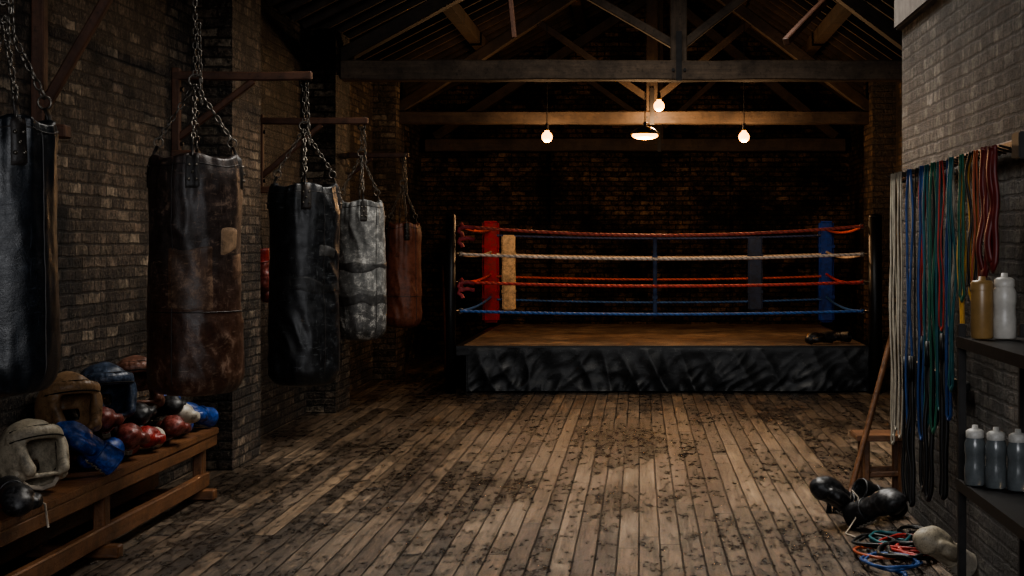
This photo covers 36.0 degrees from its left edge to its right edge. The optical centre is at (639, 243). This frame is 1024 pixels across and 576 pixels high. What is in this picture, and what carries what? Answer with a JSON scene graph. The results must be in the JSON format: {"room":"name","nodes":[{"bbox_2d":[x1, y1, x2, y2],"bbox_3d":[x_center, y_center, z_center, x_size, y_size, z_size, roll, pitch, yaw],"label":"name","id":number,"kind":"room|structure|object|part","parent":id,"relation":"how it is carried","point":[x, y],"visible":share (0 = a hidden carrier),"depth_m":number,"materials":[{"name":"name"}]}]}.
{"room":"gym","nodes":[
{"label":"gym","id":0,"kind":"room"},
{"bbox_2d":[0,0,420,567],"bbox_3d":[-3.600,-0.240,11.350,0.300,3.980,26.700,0,0,0],"label":"wall","id":1,"kind":"structure","parent":0,"point":[115,101],"depth_m":10.48,"materials":[{"name":"brick"}]},
{"bbox_2d":[31,0,112,138],"bbox_3d":[-2.961,-1.171,8.902,0.985,1.139,0.107,0,0,0],"label":"wall bracket","id":2,"kind":"object","parent":1,"relation":"attached to","point":[39,8],"visible":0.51,"depth_m":8.88,"materials":[{"name":"brown wood"}]},
{"bbox_3d":[-3.414,-1.190,8.900,0.078,1.100,0.079,0,0,0],"label":"wall plate","id":3,"kind":"part","parent":2,"relation":"part of","materials":[{"name":"brown wood"}]},
{"bbox_2d":[193,0,260,469],"bbox_3d":[-3.300,-0.240,12.550,0.300,3.980,0.900,0,0,0],"label":"pier","id":4,"kind":"object","parent":1,"relation":"attached to","point":[230,29],"depth_m":12.38,"materials":[{"name":"brown brick"}]},
{"bbox_2d":[171,68,312,155],"bbox_3d":[-2.935,-0.964,11.548,1.034,0.671,0.089,0,0,0],"label":"wall bracket","id":5,"kind":"object","parent":1,"relation":"attached to","point":[177,75],"visible":0.88,"depth_m":11.52,"materials":[{"name":"brown wood"}]},
{"bbox_3d":[-3.419,-0.979,11.550,0.065,0.640,0.064,0,0,0],"label":"wall plate","id":6,"kind":"part","parent":5,"relation":"part of","materials":[{"name":"brown wood"}]},
{"bbox_3d":[-2.934,-1.238,11.550,1.032,0.068,0.065,0,0,0],"label":"arm","id":7,"kind":"part","parent":5,"relation":"part of","materials":[{"name":"brown wood"}]},
{"bbox_2d":[266,81,342,386],"bbox_3d":[-2.475,-0.079,11.548,0.534,2.248,0.535,0,0,5],"label":"bag","id":8,"kind":"object","parent":5,"relation":"hanging from","point":[304,217],"visible":1,"depth_m":11.34,"materials":[{"name":"black leather"}]},
{"bbox_3d":[-2.470,-0.843,11.552,0.321,0.721,0.333,0,0,31],"label":"chain","id":9,"kind":"part","parent":8,"relation":"part of","materials":[{"name":"metal"}]},
{"bbox_2d":[261,228,269,302],"bbox_3d":[-3.323,0.190,13.700,0.254,0.654,0.243,0,0,0],"label":"gloves","id":10,"kind":"object","parent":1,"relation":"hanging from","point":[265,257],"visible":0.36,"depth_m":13.60,"materials":[{"name":"leather"}]},
{"bbox_2d":[261,114,368,192],"bbox_3d":[-2.949,-0.812,14.099,1.004,0.712,0.086,0,0,0],"label":"wall bracket","id":11,"kind":"object","parent":1,"relation":"attached to","point":[319,122],"visible":0.77,"depth_m":14.07,"materials":[{"name":"brown wood"}]},
{"bbox_3d":[-3.420,-0.828,14.100,0.063,0.680,0.064,0,0,0],"label":"wall plate","id":12,"kind":"part","parent":11,"relation":"part of","materials":[{"name":"brown wood"}]},
{"bbox_3d":[-2.949,-1.107,14.098,1.002,0.063,0.063,0,0,0],"label":"arm","id":13,"kind":"part","parent":11,"relation":"part of","materials":[{"name":"brown wood"}]},
{"bbox_2d":[338,116,386,340],"bbox_3d":[-2.511,-0.143,14.096,0.455,2.021,0.448,0,0,21],"label":"bag","id":14,"kind":"object","parent":11,"relation":"hanging from","point":[362,291],"visible":0.85,"depth_m":13.92,"materials":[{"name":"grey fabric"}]},
{"bbox_3d":[-2.517,-0.793,14.108,0.278,0.721,0.282,0,0,27],"label":"chain","id":15,"kind":"part","parent":14,"relation":"part of","materials":[{"name":"metal"}]},
{"bbox_2d":[306,28,349,412],"bbox_3d":[-3.300,-0.240,16.600,0.300,3.980,0.800,0,0,0],"label":"pier","id":16,"kind":"object","parent":1,"relation":"attached to","point":[329,96],"depth_m":16.20,"materials":[{"name":"brown brick"}]},
{"bbox_2d":[349,152,408,177],"bbox_3d":[-2.979,-0.705,16.950,0.947,0.638,0.080,0,0,0],"label":"wall bracket","id":17,"kind":"object","parent":1,"relation":"attached to","point":[370,156],"visible":0.44,"depth_m":16.93,"materials":[{"name":"brown wood"}]},
{"bbox_3d":[-2.978,-0.962,16.951,0.945,0.057,0.058,0,0,0],"label":"arm","id":18,"kind":"part","parent":17,"relation":"part of","materials":[{"name":"brown wood"}]},
{"bbox_2d":[385,152,421,327],"bbox_3d":[-2.554,-0.042,16.904,0.420,1.899,0.418,0,0,28],"label":"bag","id":19,"kind":"object","parent":17,"relation":"hanging from","point":[402,239],"visible":0.88,"depth_m":16.73,"materials":[{"name":"leather"}]},
{"bbox_3d":[-2.557,-0.631,16.899,0.249,0.721,0.277,0,0,20],"label":"chain","id":20,"kind":"part","parent":19,"relation":"part of","materials":[{"name":"metal"}]},
{"bbox_2d":[373,82,404,379],"bbox_3d":[-3.300,-0.240,20.600,0.300,3.980,0.800,0,0,0],"label":"pier","id":21,"kind":"object","parent":1,"relation":"attached to","point":[388,135],"depth_m":20.20,"materials":[{"name":"brown brick"}]},
{"bbox_3d":[-2.947,-1.222,6.148,1.011,0.895,0.100,0,0,0],"label":"wall bracket","id":22,"kind":"object","parent":1,"relation":"attached to","visible":0},
{"bbox_2d":[0,0,60,395],"bbox_3d":[-2.505,-0.469,6.151,0.420,2.125,0.430,0,0,0],"label":"bag","id":23,"kind":"object","parent":22,"relation":"hanging from","point":[30,334],"visible":1,"depth_m":6.02,"materials":[{"name":"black leather"}]},
{"bbox_3d":[-2.503,-1.035,6.154,0.274,1.001,0.270,0,0,7],"label":"chain","id":24,"kind":"part","parent":23,"relation":"part of","materials":[{"name":"metal"}]},
{"bbox_2d":[263,0,409,93],"bbox_3d":[-0.075,-3.283,11.500,7.350,2.105,27.000,0,0,0],"label":"ceiling","id":25,"kind":"structure","parent":0,"point":[275,6],"depth_m":15.82,"materials":[{"name":"brown wood"}]},
{"bbox_2d":[542,123,551,142],"bbox_3d":[-1.194,-2.076,20.100,0.138,1.549,0.138,0,0,0],"label":"pendant lamp","id":26,"kind":"object","parent":25,"relation":"hanging from","point":[546,136],"visible":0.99,"depth_m":20.06,"materials":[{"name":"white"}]},
{"bbox_3d":[-1.194,-1.382,20.100,0.138,0.162,0.138,0,0,0],"label":"bulb","id":27,"kind":"part","parent":26,"relation":"part of","materials":[{"name":"white glass"}]},
{"bbox_2d":[631,122,658,139],"bbox_3d":[0.063,-2.128,19.600,0.364,1.643,0.364,0,0,0],"label":"pendant lamp","id":28,"kind":"object","parent":25,"relation":"hanging from","point":[644,132],"visible":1,"depth_m":19.49,"materials":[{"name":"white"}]},
{"bbox_3d":[0.063,-1.425,19.600,0.364,0.104,0.364,0,0,0],"label":"lamp shade","id":29,"kind":"part","parent":28,"relation":"part of","materials":[{"name":"metal"}]},
{"bbox_3d":[0.063,-1.357,19.600,0.330,0.100,0.330,0,0,0],"label":"bulb","id":30,"kind":"part","parent":28,"relation":"part of","materials":[{"name":"white glass"}]},
{"bbox_2d":[654,92,663,111],"bbox_3d":[0.244,-2.325,20.100,0.138,1.251,0.138,0,0,0],"label":"pendant lamp","id":31,"kind":"object","parent":25,"relation":"hanging from","point":[658,105],"visible":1,"depth_m":20.06,"materials":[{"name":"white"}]},
{"bbox_3d":[0.244,-1.780,20.100,0.138,0.162,0.138,0,0,0],"label":"bulb","id":32,"kind":"part","parent":31,"relation":"part of","materials":[{"name":"white glass"}]},
{"bbox_2d":[739,123,748,142],"bbox_3d":[1.335,-2.076,20.100,0.138,1.549,0.138,0,0,0],"label":"pendant lamp","id":33,"kind":"object","parent":25,"relation":"hanging from","point":[743,136],"visible":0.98,"depth_m":20.06,"materials":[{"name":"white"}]},
{"bbox_3d":[1.335,-1.382,20.100,0.138,0.162,0.138,0,0,0],"label":"bulb","id":34,"kind":"part","parent":33,"relation":"part of","materials":[{"name":"white glass"}]},
{"bbox_2d":[0,355,951,575],"bbox_3d":[-0.075,1.800,11.500,7.350,0.100,27.000,0,0,0],"label":"floor","id":35,"kind":"structure","parent":0,"point":[412,477],"depth_m":11.26,"materials":[{"name":"brown wood"}]},
{"bbox_2d":[0,427,218,575],"bbox_3d":[-3.160,1.516,8.275,0.520,0.471,5.350,0,0,0],"label":"wooden bench","id":36,"kind":"object","parent":35,"relation":"on","point":[84,495],"visible":0.89,"depth_m":8.75,"materials":[{"name":"brown wood"}]},
{"bbox_2d":[0,475,42,516],"bbox_3d":[-2.949,1.200,7.444,0.196,0.158,0.371,0,0,-30],"label":"glove","id":37,"kind":"object","parent":36,"relation":"on","point":[17,499],"visible":1,"depth_m":7.32,"materials":[{"name":"leather"}]},
{"bbox_2d":[0,418,69,490],"bbox_3d":[-3.133,1.089,8.052,0.392,0.381,0.336,0,0,41],"label":"boxing headguard","id":38,"kind":"object","parent":36,"relation":"on","point":[24,441],"visible":0.93,"depth_m":7.97,"materials":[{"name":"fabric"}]},
{"bbox_2d":[43,502,48,527],"bbox_3d":[-2.959,1.332,7.410,0.088,0.140,0.672,0,0,0],"label":"strap","id":39,"kind":"object","parent":36,"relation":"on","point":[44,504],"visible":0.55,"depth_m":7.71,"materials":[{"name":"beige fabric"}]},
{"bbox_2d":[34,371,102,432],"bbox_3d":[-3.255,0.921,8.905,0.357,0.396,0.409,0,0,-39],"label":"boxing headguard","id":40,"kind":"object","parent":36,"relation":"on","point":[70,390],"visible":0.76,"depth_m":8.81,"materials":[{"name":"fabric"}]},
{"bbox_2d":[69,449,78,464],"bbox_3d":[-3.290,1.210,9.083,0.170,0.138,0.323,0,0,-2],"label":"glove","id":41,"kind":"object","parent":36,"relation":"on","point":[73,455],"visible":0.14,"depth_m":8.98,"materials":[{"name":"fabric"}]},
{"bbox_2d":[56,420,124,474],"bbox_3d":[-3.026,1.122,8.595,0.393,0.314,0.213,0,0,-30],"label":"glove","id":42,"kind":"object","parent":36,"relation":"on","point":[107,457],"visible":0.87,"depth_m":8.58,"materials":[{"name":"leather"}]},
{"bbox_2d":[77,437,124,468],"bbox_3d":[-3.080,1.203,8.977,0.190,0.152,0.355,0,0,10],"label":"glove","id":43,"kind":"object","parent":36,"relation":"on","point":[114,441],"visible":0.21,"depth_m":8.87,"materials":[{"name":"leather"}]},
{"bbox_3d":[-3.009,1.525,8.752,0.073,0.390,0.094,0,0,0],"label":"leg","id":44,"kind":"part","parent":36,"relation":"part of","materials":[{"name":"brown wood"}]},
{"bbox_2d":[76,362,136,424],"bbox_3d":[-3.253,0.911,9.502,0.401,0.396,0.347,0,0,40],"label":"boxing headguard","id":45,"kind":"object","parent":36,"relation":"on","point":[113,380],"visible":0.62,"depth_m":9.45,"materials":[{"name":"leather"}]},
{"bbox_2d":[116,423,149,455],"bbox_3d":[-3.025,1.167,9.334,0.196,0.224,0.384,0,0,-20],"label":"glove","id":46,"kind":"object","parent":36,"relation":"on","point":[131,435],"visible":0.8,"depth_m":9.20,"materials":[{"name":"leather"}]},
{"bbox_2d":[94,406,123,438],"bbox_3d":[-3.126,1.052,9.193,0.189,0.214,0.367,0,0,-17],"label":"glove","id":47,"kind":"object","parent":46,"relation":"on","point":[111,420],"visible":0.64,"depth_m":9.11,"materials":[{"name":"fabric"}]},
{"bbox_2d":[108,355,164,408],"bbox_3d":[-3.243,0.913,10.084,0.349,0.393,0.405,0,0,-29],"label":"boxing headguard","id":48,"kind":"object","parent":36,"relation":"on","point":[136,364],"visible":0.41,"depth_m":10.01,"materials":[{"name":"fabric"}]},
{"bbox_2d":[140,417,158,426],"bbox_3d":[-3.290,1.210,10.433,0.170,0.138,0.323,0,0,-2],"label":"glove","id":49,"kind":"object","parent":36,"relation":"on","point":[152,422],"visible":0.11,"depth_m":10.40,"materials":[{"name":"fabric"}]},
{"bbox_2d":[140,426,165,448],"bbox_3d":[-3.009,1.196,9.666,0.179,0.166,0.350,0,0,-5],"label":"glove","id":50,"kind":"object","parent":36,"relation":"on","point":[157,435],"visible":0.69,"depth_m":9.57,"materials":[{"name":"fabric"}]},
{"bbox_2d":[123,403,156,425],"bbox_3d":[-3.132,1.072,9.798,0.189,0.175,0.366,0,0,-32],"label":"glove","id":51,"kind":"object","parent":50,"relation":"on","point":[143,414],"visible":0.63,"depth_m":9.66,"materials":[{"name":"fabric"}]},
{"bbox_2d":[155,415,190,441],"bbox_3d":[-2.985,1.182,10.027,0.187,0.194,0.368,0,0,-30],"label":"glove","id":52,"kind":"object","parent":36,"relation":"on","point":[172,425],"visible":0.88,"depth_m":9.89,"materials":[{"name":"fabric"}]},
{"bbox_2d":[177,403,199,434],"bbox_3d":[-3.016,1.161,10.394,0.190,0.237,0.370,0,0,-15],"label":"glove","id":53,"kind":"object","parent":36,"relation":"on","point":[188,414],"visible":0.47,"depth_m":10.28,"materials":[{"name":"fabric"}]},
{"bbox_2d":[153,395,185,417],"bbox_3d":[-3.104,1.072,10.322,0.189,0.174,0.366,0,0,-42],"label":"glove","id":54,"kind":"object","parent":53,"relation":"on","point":[173,405],"visible":0.66,"depth_m":10.19,"materials":[{"name":"leather"}]},
{"bbox_3d":[-3.011,1.525,10.701,0.074,0.390,0.092,0,0,0],"label":"leg","id":55,"kind":"part","parent":36,"relation":"part of","materials":[{"name":"brown wood"}]},
{"bbox_2d":[186,402,218,427],"bbox_3d":[-3.035,1.177,10.738,0.196,0.203,0.385,0,0,20],"label":"glove","id":56,"kind":"object","parent":36,"relation":"on","point":[209,416],"visible":0.59,"depth_m":10.79,"materials":[{"name":"leather"}]},
{"bbox_2d":[446,213,881,393],"bbox_3d":[0.273,0.696,21.000,5.249,2.109,5.400,0,0,0],"label":"ring","id":57,"kind":"object","parent":35,"relation":"on","point":[502,357],"visible":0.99,"depth_m":18.44,"materials":[{"name":"black fabric"}]},
{"bbox_3d":[-2.221,0.696,18.380,0.120,2.109,0.120,0,0,0],"label":"post","id":58,"kind":"part","parent":57,"relation":"part of","materials":[{"name":"black plastic"}]},
{"bbox_3d":[0.265,1.224,18.500,5.012,0.045,0.080,0,0,0],"label":"edge rail","id":59,"kind":"part","parent":57,"relation":"part of","materials":[{"name":"brown wood"}]},
{"bbox_2d":[805,331,833,343],"bbox_3d":[2.150,1.126,18.774,0.355,0.152,0.187,0,0,-20],"label":"glove","id":60,"kind":"object","parent":57,"relation":"on","point":[813,337],"visible":1,"depth_m":18.73,"materials":[{"name":"leather"}]},
{"bbox_2d":[827,331,851,342],"bbox_3d":[2.381,1.126,19.041,0.355,0.152,0.187,0,0,30],"label":"glove","id":61,"kind":"object","parent":57,"relation":"on","point":[846,336],"visible":0.62,"depth_m":18.98,"materials":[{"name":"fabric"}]},
{"bbox_3d":[2.761,0.696,18.380,0.160,2.107,0.160,0,0,0],"label":"post","id":62,"kind":"part","parent":57,"relation":"part of","materials":[{"name":"black plastic"}]},
{"bbox_2d":[809,475,859,516],"bbox_3d":[1.248,1.591,9.723,0.415,0.316,0.221,0,0,-30],"label":"glove","id":63,"kind":"object","parent":35,"relation":"on","point":[828,489],"visible":0.77,"depth_m":9.63,"materials":[{"name":"leather"}]},
{"bbox_2d":[826,332,892,513],"bbox_3d":[1.495,1.170,10.295,0.618,1.162,0.207,0,0,-32],"label":"broom","id":64,"kind":"object","parent":35,"relation":"on","point":[855,473],"visible":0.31,"depth_m":10.34,"materials":[{"name":"brown wood"}]},
{"bbox_3d":[1.526,1.138,10.360,0.506,1.100,0.041,0,0,-43],"label":"handle","id":65,"kind":"part","parent":64,"relation":"part of","materials":[{"name":"brown wood"}]},
{"bbox_2d":[851,533,897,552],"bbox_3d":[1.335,1.719,8.979,0.264,0.064,0.490,0,0,22],"label":"rope","id":66,"kind":"object","parent":35,"relation":"on","point":[861,537],"visible":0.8,"depth_m":9.00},
{"bbox_2d":[843,487,906,528],"bbox_3d":[1.448,1.606,9.505,0.230,0.286,0.447,0,0,-40],"label":"glove","id":67,"kind":"object","parent":35,"relation":"on","point":[885,501],"visible":1,"depth_m":9.41,"materials":[{"name":"leather"}]},
{"bbox_2d":[845,490,858,537],"bbox_3d":[1.287,1.626,9.501,0.076,0.242,0.401,0,0,11],"label":"cord","id":68,"kind":"object","parent":67,"relation":"attached to","point":[851,490],"visible":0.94,"depth_m":9.49,"materials":[{"name":"fabric"}]},
{"bbox_2d":[850,430,901,492],"bbox_3d":[1.663,1.530,10.875,0.360,0.440,0.350,0,0,0],"label":"wooden stool","id":69,"kind":"object","parent":35,"relation":"on","point":[866,471],"visible":0.65,"depth_m":10.73,"materials":[{"name":"brown wood"}]},
{"bbox_3d":[1.552,1.550,10.998,0.046,0.400,0.049,0,0,0],"label":"leg","id":70,"kind":"part","parent":69,"relation":"part of","materials":[{"name":"brown wood"}]},
{"bbox_3d":[1.553,1.550,10.748,0.047,0.400,0.051,0,0,0],"label":"leg","id":71,"kind":"part","parent":69,"relation":"part of","materials":[{"name":"brown wood"}]},
{"bbox_3d":[1.663,1.330,10.875,0.360,0.040,0.350,0,0,0],"label":"seat","id":72,"kind":"part","parent":69,"relation":"part of","materials":[{"name":"brown wood"}]},
{"bbox_3d":[1.792,1.550,10.999,0.046,0.400,0.051,0,0,0],"label":"leg","id":73,"kind":"part","parent":69,"relation":"part of","materials":[{"name":"brown wood"}]},
{"bbox_3d":[1.793,1.550,10.749,0.047,0.400,0.052,0,0,0],"label":"leg","id":74,"kind":"part","parent":69,"relation":"part of","materials":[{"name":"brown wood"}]},
{"bbox_2d":[851,478,907,516],"bbox_3d":[1.517,1.613,9.973,0.396,0.273,0.213,0,0,-30],"label":"glove","id":75,"kind":"object","parent":35,"relation":"on","point":[862,487],"visible":0.29,"depth_m":9.92,"materials":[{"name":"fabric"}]},
{"bbox_2d":[868,530,912,542],"bbox_3d":[1.478,1.719,9.116,0.302,0.064,0.448,0,0,0],"label":"rope","id":76,"kind":"object","parent":35,"relation":"on","point":[909,538],"visible":0.59,"depth_m":9.17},
{"bbox_2d":[859,551,922,575],"bbox_3d":[1.365,1.720,8.435,0.344,0.062,0.571,0,0,0],"label":"rope","id":77,"kind":"object","parent":35,"relation":"on","point":[900,569],"visible":0.83,"depth_m":8.28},
{"bbox_2d":[853,546,934,559],"bbox_3d":[1.421,1.726,8.743,0.462,0.050,0.408,0,0,0],"label":"rope","id":78,"kind":"object","parent":35,"relation":"on","point":[856,547],"visible":0.46,"depth_m":8.61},
{"bbox_2d":[878,533,920,552],"bbox_3d":[1.531,1.719,8.972,0.343,0.065,0.540,0,0,0],"label":"rope","id":79,"kind":"object","parent":35,"relation":"on","point":[898,535],"visible":0.42,"depth_m":8.82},
{"bbox_2d":[876,540,932,560],"bbox_3d":[1.467,1.711,8.694,0.323,0.080,0.539,0,0,0],"label":"rope","id":80,"kind":"object","parent":35,"relation":"on","point":[919,556],"visible":0.65,"depth_m":8.56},
{"bbox_2d":[897,525,922,536],"bbox_3d":[1.631,1.720,9.325,0.175,0.062,0.399,0,0,0],"label":"rope","id":81,"kind":"object","parent":35,"relation":"on","point":[917,527],"visible":0.45,"depth_m":9.43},
{"bbox_2d":[891,543,928,555],"bbox_3d":[1.549,1.717,8.764,0.276,0.069,0.420,0,0,-26],"label":"rope","id":82,"kind":"object","parent":35,"relation":"on","point":[899,549],"visible":0.29,"depth_m":8.71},
{"bbox_2d":[912,525,976,575],"bbox_3d":[1.588,1.597,8.075,0.399,0.304,0.213,0,0,-35],"label":"glove","id":83,"kind":"object","parent":35,"relation":"on","point":[933,541],"visible":0.79,"depth_m":7.99,"materials":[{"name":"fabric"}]},
{"bbox_2d":[956,324,1023,575],"bbox_3d":[1.569,1.053,6.085,0.312,1.394,1.839,0,0,0],"label":"shelf rack","id":84,"kind":"object","parent":35,"relation":"on","point":[1005,506],"visible":0.82,"depth_m":6.75,"materials":[{"name":"metal"}]},
{"bbox_2d":[964,425,985,485],"bbox_3d":[1.455,0.915,6.800,0.092,0.260,0.092,0,0,0],"label":"water bottle","id":85,"kind":"object","parent":84,"relation":"on","point":[974,444],"visible":0.98,"depth_m":6.76,"materials":[{"name":"plastic"}]},
{"bbox_2d":[970,276,993,338],"bbox_3d":[1.485,0.276,6.800,0.099,0.270,0.099,0,0,0],"label":"water bottle","id":86,"kind":"object","parent":84,"relation":"on","point":[981,289],"visible":1,"depth_m":6.76,"materials":[{"name":"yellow plastic"}]},
{"bbox_3d":[1.567,1.071,6.102,0.307,0.049,1.804,0,0,0],"label":"shelf","id":87,"kind":"part","parent":84,"relation":"part of","materials":[{"name":"metal"}]},
{"bbox_3d":[1.567,0.436,6.102,0.307,0.049,1.804,0,0,0],"label":"shelf","id":88,"kind":"part","parent":84,"relation":"part of","materials":[{"name":"metal"}]},
{"bbox_2d":[985,427,1006,488],"bbox_3d":[1.528,0.915,6.720,0.092,0.260,0.092,0,0,0],"label":"water bottle","id":89,"kind":"object","parent":84,"relation":"on","point":[995,446],"visible":1,"depth_m":6.68,"materials":[{"name":"plastic"}]},
{"bbox_2d":[993,273,1016,338],"bbox_3d":[1.583,0.268,6.800,0.102,0.285,0.102,0,0,0],"label":"water bottle","id":90,"kind":"object","parent":84,"relation":"on","point":[1004,292],"visible":1,"depth_m":6.76,"materials":[{"name":"white plastic"}]},
{"bbox_2d":[1007,429,1023,491],"bbox_3d":[1.605,0.915,6.650,0.092,0.260,0.092,0,0,0],"label":"water bottle","id":91,"kind":"object","parent":84,"relation":"on","point":[1015,448],"visible":1,"depth_m":6.61,"materials":[{"name":"plastic"}]},
{"bbox_2d":[267,0,901,103],"bbox_3d":[-0.072,-3.240,12.750,6.811,2.087,23.560,0,0,0],"label":"roof","id":92,"kind":"structure","parent":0,"point":[436,37],"depth_m":19.97,"materials":[{"name":"brown wood"}]},
{"bbox_2d":[145,0,245,396],"bbox_3d":[-2.528,-0.366,8.901,0.538,2.449,0.534,0,0,0],"label":"bag","id":93,"kind":"object","parent":92,"relation":"hanging from","point":[195,321],"visible":1,"depth_m":8.69,"materials":[{"name":"brown leather"}]},
{"bbox_3d":[-2.526,-1.069,8.902,0.335,1.051,0.331,0,0,32],"label":"chain","id":94,"kind":"part","parent":93,"relation":"part of","materials":[{"name":"metal"}]},
{"bbox_2d":[341,0,901,82],"bbox_3d":[-0.075,-2.909,16.599,6.550,2.381,0.262,0,0,0],"label":"roof truss","id":95,"kind":"object","parent":92,"relation":"attached to","point":[676,69],"depth_m":16.48,"materials":[{"name":"brown wood"}]},
{"bbox_2d":[399,0,868,125],"bbox_3d":[-0.075,-2.831,20.598,6.550,2.537,0.221,0,0,0],"label":"roof truss","id":96,"kind":"object","parent":92,"relation":"attached to","point":[651,116],"depth_m":20.52,"materials":[{"name":"brown wood"}]},
{"bbox_2d":[424,0,845,151],"bbox_3d":[-0.075,-2.766,24.398,6.550,2.667,0.199,0,0,0],"label":"roof truss","id":97,"kind":"object","parent":92,"relation":"attached to","point":[439,144],"depth_m":24.32,"materials":[{"name":"brown wood"}]},
{"bbox_2d":[443,0,851,59],"bbox_3d":[0.092,-3.447,11.350,4.662,1.627,26.700,0,0,0],"label":"roof purlins","id":98,"kind":"structure","parent":92,"relation":"attached to","point":[456,14],"depth_m":20.07,"materials":[{"name":"brown wood"}]},
{"bbox_2d":[508,0,826,44],"bbox_3d":[0.185,-2.204,14.484,3.060,0.845,0.695,0,0,8],"label":"braces","id":99,"kind":"object","parent":92,"relation":"attached to","point":[808,18],"visible":1,"depth_m":14.37,"materials":[{"name":"brown wood"}]},
{"bbox_2d":[421,0,848,354],"bbox_3d":[-0.075,-1.275,24.850,7.350,6.050,0.300,0,0,0],"label":"wall","id":100,"kind":"structure","parent":0,"point":[630,192],"depth_m":24.70,"materials":[{"name":"brick"}]},
{"bbox_2d":[849,82,901,382],"bbox_3d":[3.450,-0.240,11.350,0.300,3.980,26.700,0,0,0],"label":"wall","id":101,"kind":"structure","parent":0,"point":[856,132],"depth_m":23.65,"materials":[{"name":"brick"}]},
{"bbox_2d":[864,82,895,379],"bbox_3d":[3.150,-0.240,20.600,0.300,3.980,0.800,0,0,0],"label":"pier","id":102,"kind":"object","parent":101,"relation":"attached to","point":[880,133],"depth_m":20.20,"materials":[{"name":"brown brick"}]},
{"bbox_2d":[902,0,1023,575],"bbox_3d":[2.525,0.160,7.330,1.550,3.180,6.260,0,0,0],"label":"wall partition","id":103,"kind":"structure","parent":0,"point":[963,60],"depth_m":8.27,"materials":[{"name":"grey brick"}]},
{"bbox_2d":[894,0,937,29],"bbox_3d":[2.500,-1.830,7.320,1.600,0.800,6.340,0,0,0],"label":"stone band","id":104,"kind":"object","parent":103,"relation":"on","point":[905,11],"visible":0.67,"depth_m":9.99,"materials":[{"name":"grey stone"}]},
{"bbox_2d":[886,131,1023,391],"bbox_3d":[1.689,0.141,8.650,0.121,1.272,3.580,0,0,0],"label":"rail","id":105,"kind":"object","parent":103,"relation":"attached to","point":[1015,146],"visible":0.4,"depth_m":7.23,"materials":[{"name":"brown wood"}]},
{"bbox_2d":[894,206,900,314],"bbox_3d":[3.143,0.179,18.598,0.292,1.341,0.426,0,0,-31],"label":"rope","id":106,"kind":"object","parent":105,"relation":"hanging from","point":[896,206],"visible":0.12,"depth_m":18.49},
{"bbox_3d":[1.720,0.750,9.250,0.035,0.054,2.100,0,0,0],"label":"peg rail","id":107,"kind":"part","parent":105,"relation":"part of","materials":[{"name":"black metal"}]},
{"bbox_2d":[889,145,999,507],"bbox_3d":[1.627,0.569,8.714,0.087,2.058,3.060,0,0,0],"label":"ropes","id":108,"kind":"object","parent":105,"relation":"hanging from","point":[918,378],"visible":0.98,"depth_m":8.68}
]}

